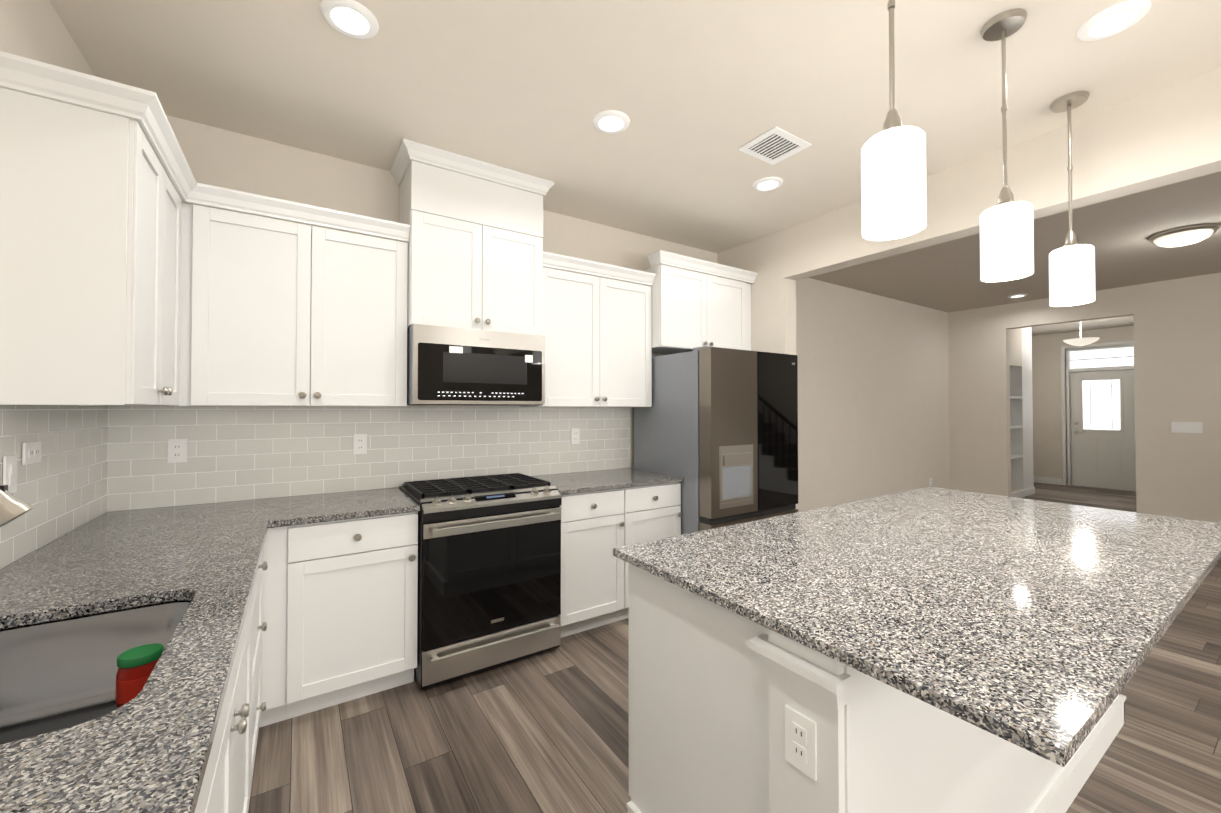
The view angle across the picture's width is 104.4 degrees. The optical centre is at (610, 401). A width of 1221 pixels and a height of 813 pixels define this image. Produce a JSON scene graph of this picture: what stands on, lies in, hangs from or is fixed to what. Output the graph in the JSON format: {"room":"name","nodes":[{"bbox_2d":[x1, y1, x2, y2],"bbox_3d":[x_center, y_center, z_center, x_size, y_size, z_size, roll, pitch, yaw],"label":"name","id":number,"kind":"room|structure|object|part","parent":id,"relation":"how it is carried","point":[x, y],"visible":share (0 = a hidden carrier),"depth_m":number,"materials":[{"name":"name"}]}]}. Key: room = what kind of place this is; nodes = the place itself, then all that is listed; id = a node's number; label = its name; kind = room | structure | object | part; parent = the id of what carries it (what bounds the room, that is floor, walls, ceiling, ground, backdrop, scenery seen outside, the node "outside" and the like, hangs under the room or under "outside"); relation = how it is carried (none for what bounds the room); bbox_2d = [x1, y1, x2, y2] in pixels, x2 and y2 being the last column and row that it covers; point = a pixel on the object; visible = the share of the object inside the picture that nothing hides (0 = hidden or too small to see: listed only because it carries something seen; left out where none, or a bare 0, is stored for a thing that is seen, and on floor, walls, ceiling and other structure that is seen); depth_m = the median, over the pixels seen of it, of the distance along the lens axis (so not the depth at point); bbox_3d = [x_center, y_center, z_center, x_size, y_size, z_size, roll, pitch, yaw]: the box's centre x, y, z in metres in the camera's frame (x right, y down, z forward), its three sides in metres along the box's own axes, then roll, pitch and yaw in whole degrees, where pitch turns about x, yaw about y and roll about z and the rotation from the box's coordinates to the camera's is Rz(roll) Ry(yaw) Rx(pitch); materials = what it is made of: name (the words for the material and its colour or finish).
{"room":"kitchen","nodes":[
{"label":"kitchen","id":0,"kind":"room"},
{"bbox_2d":[0,0,109,405],"bbox_3d":[-0.456,-0.031,-0.772,0.120,2.820,7.000,1,-1,-33],"label":"wall","id":1,"kind":"structure","parent":0,"point":[36,30],"depth_m":1.60,"materials":[{"name":"paint"}]},
{"bbox_2d":[0,405,111,568],"bbox_3d":[-1.603,0.248,1.091,0.007,0.484,2.580,1,-1,-33],"label":"backsplash","id":2,"kind":"structure","parent":1,"relation":"attached to","point":[96,461],"depth_m":1.72,"materials":[{"name":"tile"}]},
{"bbox_2d":[3,454,17,492],"bbox_3d":[-1.815,0.220,1.436,0.011,0.115,0.070,1,-1,-33],"label":"light switch","id":3,"kind":"object","parent":2,"relation":"attached to","point":[10,471],"visible":0.92,"depth_m":1.43,"materials":[{"name":"white plastic"}]},
{"bbox_2d":[22,441,41,464],"bbox_3d":[-1.893,0.167,1.553,0.008,0.070,0.115,1,-1,-33],"label":"electrical outlet","id":4,"kind":"object","parent":2,"relation":"attached to","point":[31,452],"visible":1,"depth_m":1.54,"materials":[{"name":"white plastic"}]},
{"bbox_2d":[0,51,187,405],"bbox_3d":[-1.826,-0.481,1.711,0.302,0.990,0.685,1,-1,-33],"label":"upper cabinet","id":5,"kind":"object","parent":1,"relation":"attached to","point":[128,277],"depth_m":1.45,"materials":[{"name":"white wood"}]},
{"bbox_2d":[110,114,717,511],"bbox_3d":[-0.723,0.027,3.311,4.315,2.820,0.120,1,-1,-33],"label":"wall","id":6,"kind":"structure","parent":0,"point":[219,157],"depth_m":2.69,"materials":[{"name":"paint"}]},
{"bbox_2d":[184,199,408,406],"bbox_3d":[-1.603,-0.430,2.484,0.959,0.910,0.303,1,-1,-33],"label":"upper cabinet","id":7,"kind":"object","parent":6,"relation":"attached to","point":[277,312],"depth_m":2.33,"materials":[{"name":"white wood"}]},
{"bbox_2d":[112,406,629,510],"bbox_3d":[-1.083,0.275,2.992,2.963,0.484,0.007,1,-1,-33],"label":"backsplash","id":8,"kind":"structure","parent":6,"relation":"attached to","point":[234,453],"depth_m":2.67,"materials":[{"name":"tile"}]},
{"bbox_2d":[167,439,186,462],"bbox_3d":[-2.108,0.239,2.307,0.070,0.115,0.008,1,-1,-33],"label":"electrical outlet","id":9,"kind":"object","parent":8,"relation":"attached to","point":[177,450],"visible":1,"depth_m":2.31,"materials":[{"name":"white plastic"}]},
{"bbox_2d":[353,434,366,453],"bbox_3d":[-1.448,0.246,2.741,0.070,0.115,0.008,1,-1,-33],"label":"electrical outlet","id":10,"kind":"object","parent":8,"relation":"attached to","point":[359,443],"visible":1,"depth_m":2.74,"materials":[{"name":"white plastic"}]},
{"bbox_2d":[571,428,579,443],"bbox_3d":[-0.261,0.257,3.520,0.070,0.115,0.008,1,-1,-33],"label":"electrical outlet","id":11,"kind":"object","parent":8,"relation":"attached to","point":[575,435],"visible":1,"depth_m":3.52,"materials":[{"name":"white plastic"}]},
{"bbox_2d":[396,140,547,338],"bbox_3d":[-0.855,-0.901,2.942,0.784,0.975,0.368,1,-1,-33],"label":"upper cabinet","id":12,"kind":"object","parent":6,"relation":"attached to","point":[477,258],"depth_m":2.76,"materials":[{"name":"white wood"}]},
{"bbox_2d":[407,324,544,405],"bbox_3d":[-0.842,-0.194,2.911,0.770,0.434,0.419,1,-1,-33],"label":"microwave","id":13,"kind":"object","parent":12,"relation":"attached to","point":[458,366],"visible":1,"depth_m":2.70,"materials":[{"name":"grey"}]},
{"bbox_2d":[521,263,655,406],"bbox_3d":[-0.157,-0.417,3.433,0.923,0.910,0.303,1,-1,-33],"label":"upper cabinet","id":14,"kind":"object","parent":6,"relation":"attached to","point":[598,345],"depth_m":3.29,"materials":[{"name":"white wood"}]},
{"bbox_2d":[628,251,755,354],"bbox_3d":[0.679,-0.742,3.924,1.007,0.685,0.408,1,-1,-33],"label":"upper cabinet","id":15,"kind":"object","parent":6,"relation":"attached to","point":[691,309],"depth_m":3.68,"materials":[{"name":"white wood"}]},
{"bbox_2d":[49,0,1220,253],"bbox_3d":[1.204,-1.474,0.397,4.315,0.100,7.300,1,-1,-33],"label":"ceiling","id":16,"kind":"structure","parent":0,"point":[699,92],"depth_m":2.06,"materials":[{"name":"paint"}]},
{"bbox_2d":[320,0,378,38],"bbox_3d":[-0.954,-1.398,1.737,0.190,0.014,0.190,1,-1,-33],"label":"recessed light","id":17,"kind":"object","parent":16,"relation":"in","point":[353,19],"visible":1,"depth_m":1.73,"materials":[{"name":"white plastic"}]},
{"bbox_2d":[592,110,629,133],"bbox_3d":[0.003,-1.390,2.366,0.190,0.014,0.190,1,-1,-33],"label":"recessed light","id":18,"kind":"object","parent":16,"relation":"in","point":[610,121],"visible":1,"depth_m":2.36,"materials":[{"name":"white plastic"}]},
{"bbox_2d":[752,177,782,191],"bbox_3d":[1.000,-1.380,3.019,0.190,0.014,0.190,1,-1,-33],"label":"recessed light","id":19,"kind":"object","parent":16,"relation":"in","point":[767,184],"visible":0.98,"depth_m":3.01,"materials":[{"name":"white plastic"}]},
{"bbox_2d":[738,126,811,164],"bbox_3d":[0.894,-1.387,2.585,0.300,0.010,0.250,1,-1,-33],"label":"ceiling vent","id":20,"kind":"object","parent":16,"relation":"in","point":[774,145],"visible":1,"depth_m":2.57,"materials":[{"name":"white plastic"}]},
{"bbox_2d":[861,0,926,240],"bbox_3d":[0.774,-0.939,1.304,0.152,0.945,0.152,1,-1,-33],"label":"pendant light","id":21,"kind":"object","parent":16,"relation":"hanging from","point":[893,170],"visible":1,"depth_m":1.25,"materials":[{"name":"white glass"}]},
{"bbox_3d":[0.774,-0.592,1.299,0.152,0.250,0.152,1,-1,-33],"label":"lamp shade","id":22,"kind":"part","parent":21,"relation":"part of","materials":[{"name":"white glass"}]},
{"bbox_2d":[980,8,1033,281],"bbox_3d":[1.459,-0.933,1.754,0.152,0.945,0.152,1,-1,-33],"label":"pendant light","id":23,"kind":"object","parent":16,"relation":"hanging from","point":[1006,240],"visible":1,"depth_m":1.72,"materials":[{"name":"white glass"}]},
{"bbox_3d":[1.459,-0.585,1.749,0.152,0.250,0.152,1,-1,-33],"label":"lamp shade","id":24,"kind":"part","parent":23,"relation":"part of","materials":[{"name":"white glass"}]},
{"bbox_2d":[1049,91,1094,306],"bbox_3d":[2.128,-0.927,2.193,0.152,0.945,0.152,1,-1,-33],"label":"pendant light","id":25,"kind":"object","parent":16,"relation":"hanging from","point":[1071,271],"visible":1,"depth_m":2.16,"materials":[{"name":"white glass"}]},
{"bbox_3d":[2.128,-0.579,2.188,0.152,0.250,0.152,1,-1,-33],"label":"lamp shade","id":26,"kind":"part","parent":25,"relation":"part of","materials":[{"name":"white glass"}]},
{"bbox_2d":[1077,0,1151,40],"bbox_3d":[1.851,-1.398,1.747,0.190,0.014,0.190,1,-1,-33],"label":"recessed light","id":27,"kind":"object","parent":16,"relation":"in","point":[1113,20],"visible":1,"depth_m":1.74,"materials":[{"name":"white plastic"}]},
{"bbox_2d":[248,482,1220,812],"bbox_3d":[4.723,1.478,2.726,13.000,0.100,7.600,1,-1,-33],"label":"floor","id":28,"kind":"structure","parent":0,"point":[544,732],"depth_m":1.98,"materials":[{"name":"brown wood"}]},
{"bbox_2d":[0,600,243,788],"bbox_3d":[-1.083,0.622,0.906,0.517,0.203,0.654,1,-1,-33],"label":"sink","id":29,"kind":"object","parent":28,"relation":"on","point":[55,675],"depth_m":1.12,"materials":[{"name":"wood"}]},
{"bbox_2d":[115,643,163,707],"bbox_3d":[-1.133,0.662,1.142,0.084,0.121,0.084,1,-1,-33],"label":"jar","id":30,"kind":"object","parent":29,"relation":"in","point":[136,665],"visible":0.73,"depth_m":1.11,"materials":[{"name":"red"}]},
{"bbox_2d":[195,748,211,812],"bbox_3d":[-0.681,0.952,0.233,0.618,0.882,0.734,1,-1,-33],"label":"base cabinet","id":31,"kind":"object","parent":28,"relation":"on","point":[204,804],"depth_m":0.79,"materials":[{"name":"white wood"}]},
{"bbox_2d":[0,498,279,812],"bbox_3d":[-1.017,0.502,0.789,0.660,0.030,3.758,1,-1,-33],"label":"countertop","id":32,"kind":"structure","parent":31,"relation":"on","point":[147,748],"depth_m":1.02,"materials":[{"name":"stone"}]},
{"bbox_2d":[0,485,32,526],"bbox_3d":[-1.236,0.272,0.843,0.291,0.430,0.107,1,-1,-33],"label":"faucet","id":33,"kind":"object","parent":32,"relation":"on","point":[11,508],"depth_m":0.88,"materials":[{"name":"silver metal"}]},
{"bbox_2d":[212,657,255,812],"bbox_3d":[-1.139,1.103,0.929,0.618,0.600,1.060,1,-1,-33],"label":"base cabinet","id":34,"kind":"object","parent":28,"relation":"on","point":[232,792],"depth_m":1.30,"materials":[{"name":"white wood"}]},
{"bbox_2d":[244,551,267,746],"bbox_3d":[-1.561,0.971,1.574,0.618,0.882,0.602,1,-1,-33],"label":"base cabinet","id":35,"kind":"object","parent":28,"relation":"on","point":[253,625],"depth_m":1.77,"materials":[{"name":"white wood"}]},
{"bbox_2d":[259,512,417,727],"bbox_3d":[-1.376,0.983,2.407,0.640,0.882,0.648,1,-1,-33],"label":"base cabinet","id":36,"kind":"object","parent":28,"relation":"on","point":[339,605],"visible":0.88,"depth_m":2.16,"materials":[{"name":"white wood"}]},
{"bbox_2d":[268,487,419,526],"bbox_3d":[-1.352,0.525,2.432,0.583,0.030,0.642,1,-1,-33],"label":"countertop","id":37,"kind":"structure","parent":36,"relation":"on","point":[326,507],"depth_m":2.32,"materials":[{"name":"stone"}]},
{"bbox_2d":[399,473,561,689],"bbox_3d":[-0.757,0.951,2.747,0.756,0.955,0.703,1,-1,-33],"label":"range","id":38,"kind":"object","parent":28,"relation":"on","point":[489,571],"visible":0.98,"depth_m":2.48,"materials":[{"name":"black glass"}]},
{"bbox_2d":[560,482,681,637],"bbox_3d":[-0.069,0.995,3.264,0.953,0.882,0.648,1,-1,-33],"label":"base cabinet","id":39,"kind":"object","parent":28,"relation":"on","point":[597,527],"visible":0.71,"depth_m":2.95,"materials":[{"name":"white wood"}]},
{"bbox_2d":[531,468,683,494],"bbox_3d":[-0.070,0.537,3.276,0.961,0.030,0.638,1,-1,-33],"label":"countertop","id":40,"kind":"structure","parent":39,"relation":"on","point":[585,482],"depth_m":3.17,"materials":[{"name":"stone"}]},
{"bbox_2d":[634,346,797,534],"bbox_3d":[0.804,0.540,3.656,0.910,1.802,0.865,1,-1,-33],"label":"refrigerator","id":41,"kind":"object","parent":28,"relation":"on","point":[716,428],"visible":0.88,"depth_m":3.29,"materials":[{"name":"grey metal"}]},
{"bbox_2d":[613,555,1125,812],"bbox_3d":[1.139,0.967,1.829,2.210,0.898,0.798,1,-1,-33],"label":"kitchen island","id":42,"kind":"object","parent":28,"relation":"on","point":[729,712],"depth_m":1.19,"materials":[{"name":"wood"}]},
{"bbox_2d":[613,487,1220,770],"bbox_3d":[1.241,0.496,1.710,2.229,0.024,1.100,1,-1,-33],"label":"island countertop","id":43,"kind":"structure","parent":42,"relation":"on","point":[1025,623],"depth_m":1.21,"materials":[{"name":"grey stone"}]},
{"bbox_2d":[751,278,796,508],"bbox_3d":[1.249,0.233,4.099,0.150,2.430,0.720,1,-1,-33],"label":"wall","id":44,"kind":"structure","parent":0,"point":[773,316],"depth_m":3.85,"materials":[{"name":"paint"}]},
{"bbox_2d":[796,278,949,511],"bbox_3d":[2.969,0.089,5.613,4.385,2.760,0.120,1,-1,-33],"label":"wall","id":45,"kind":"structure","parent":0,"point":[873,395],"depth_m":5.58,"materials":[{"name":"paint"}]},
{"bbox_2d":[717,67,1220,286],"bbox_3d":[2.972,-1.214,1.494,0.150,0.390,7.000,1,-1,-33],"label":"header beam","id":46,"kind":"structure","parent":0,"point":[1166,136],"depth_m":2.45,"materials":[{"name":"paint"}]},
{"bbox_2d":[808,171,1220,335],"bbox_3d":[6.526,-1.365,3.950,8.485,0.100,7.400,1,-1,-33],"label":"ceiling","id":47,"kind":"structure","parent":0,"point":[1117,233],"depth_m":4.36,"materials":[{"name":"paint"}]},
{"bbox_2d":[1008,294,1027,297],"bbox_3d":[4.947,-1.282,5.759,0.190,0.014,0.190,1,-1,-33],"label":"recessed light","id":48,"kind":"object","parent":47,"relation":"in","point":[1017,295],"visible":1,"depth_m":5.75,"materials":[{"name":"white"}]},
{"bbox_2d":[1063,321,1098,347],"bbox_3d":[7.101,-1.037,7.157,0.400,0.465,0.400,1,-1,-33],"label":"pendant light","id":49,"kind":"object","parent":47,"relation":"hanging from","point":[1080,342],"visible":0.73,"depth_m":7.07,"materials":[{"name":"white glass"}]},
{"bbox_2d":[1148,223,1219,246],"bbox_3d":[4.444,-1.268,3.682,0.356,0.100,0.356,1,-1,-33],"label":"ceiling light","id":50,"kind":"object","parent":47,"relation":"attached to","point":[1184,235],"visible":1,"depth_m":3.60,"materials":[{"name":"silver metal"}]},
{"bbox_2d":[1009,327,1033,492],"bbox_3d":[6.479,0.120,7.833,3.680,2.760,0.620,1,-1,-33],"label":"wall","id":51,"kind":"structure","parent":0,"point":[1020,345],"depth_m":7.54,"materials":[{"name":"paint"}]},
{"bbox_2d":[1010,396,1022,458],"bbox_3d":[6.165,0.398,7.470,0.556,0.955,0.353,1,-1,-33],"label":"shelves","id":52,"kind":"object","parent":51,"relation":"attached to","point":[1013,456],"visible":0.21,"depth_m":7.35,"materials":[{"name":"white wood"}]},
{"bbox_2d":[1011,487,1034,497],"bbox_3d":[6.007,1.435,7.126,2.134,0.110,0.014,1,-1,-33],"label":"baseboard","id":53,"kind":"structure","parent":51,"relation":"attached to","point":[1024,493],"depth_m":7.43,"materials":[{"name":"white wood"}]},
{"bbox_2d":[1032,326,1133,484],"bbox_3d":[8.671,0.122,7.956,0.120,2.760,2.820,1,-1,-33],"label":"wall","id":54,"kind":"structure","parent":0,"point":[1047,406],"depth_m":8.73,"materials":[{"name":"paint"}]},
{"bbox_2d":[1033,476,1061,484],"bbox_3d":[8.043,1.458,8.769,0.017,0.110,0.460,1,-1,-33],"label":"baseboard","id":55,"kind":"structure","parent":54,"relation":"attached to","point":[1036,479],"depth_m":8.74,"materials":[{"name":"white wood"}]},
{"bbox_2d":[1061,341,1135,491],"bbox_3d":[8.492,0.250,8.196,0.115,2.510,1.000,1,-1,-33],"label":"front door","id":56,"kind":"structure","parent":54,"relation":"in","point":[1098,428],"depth_m":8.21,"materials":[{"name":"white wood"}]},
{"bbox_2d":[948,272,1220,522],"bbox_3d":[6.745,0.066,3.965,0.120,2.760,7.020,1,-1,-33],"label":"wall","id":57,"kind":"structure","parent":0,"point":[1177,350],"depth_m":5.18,"materials":[{"name":"paint"}]},
{"bbox_2d":[1171,422,1202,432],"bbox_3d":[6.015,0.271,4.947,0.016,0.111,0.208,1,-1,-33],"label":"switch plate","id":58,"kind":"object","parent":57,"relation":"attached to","point":[1186,427],"visible":1,"depth_m":4.94,"materials":[{"name":"white plastic"}]}
]}

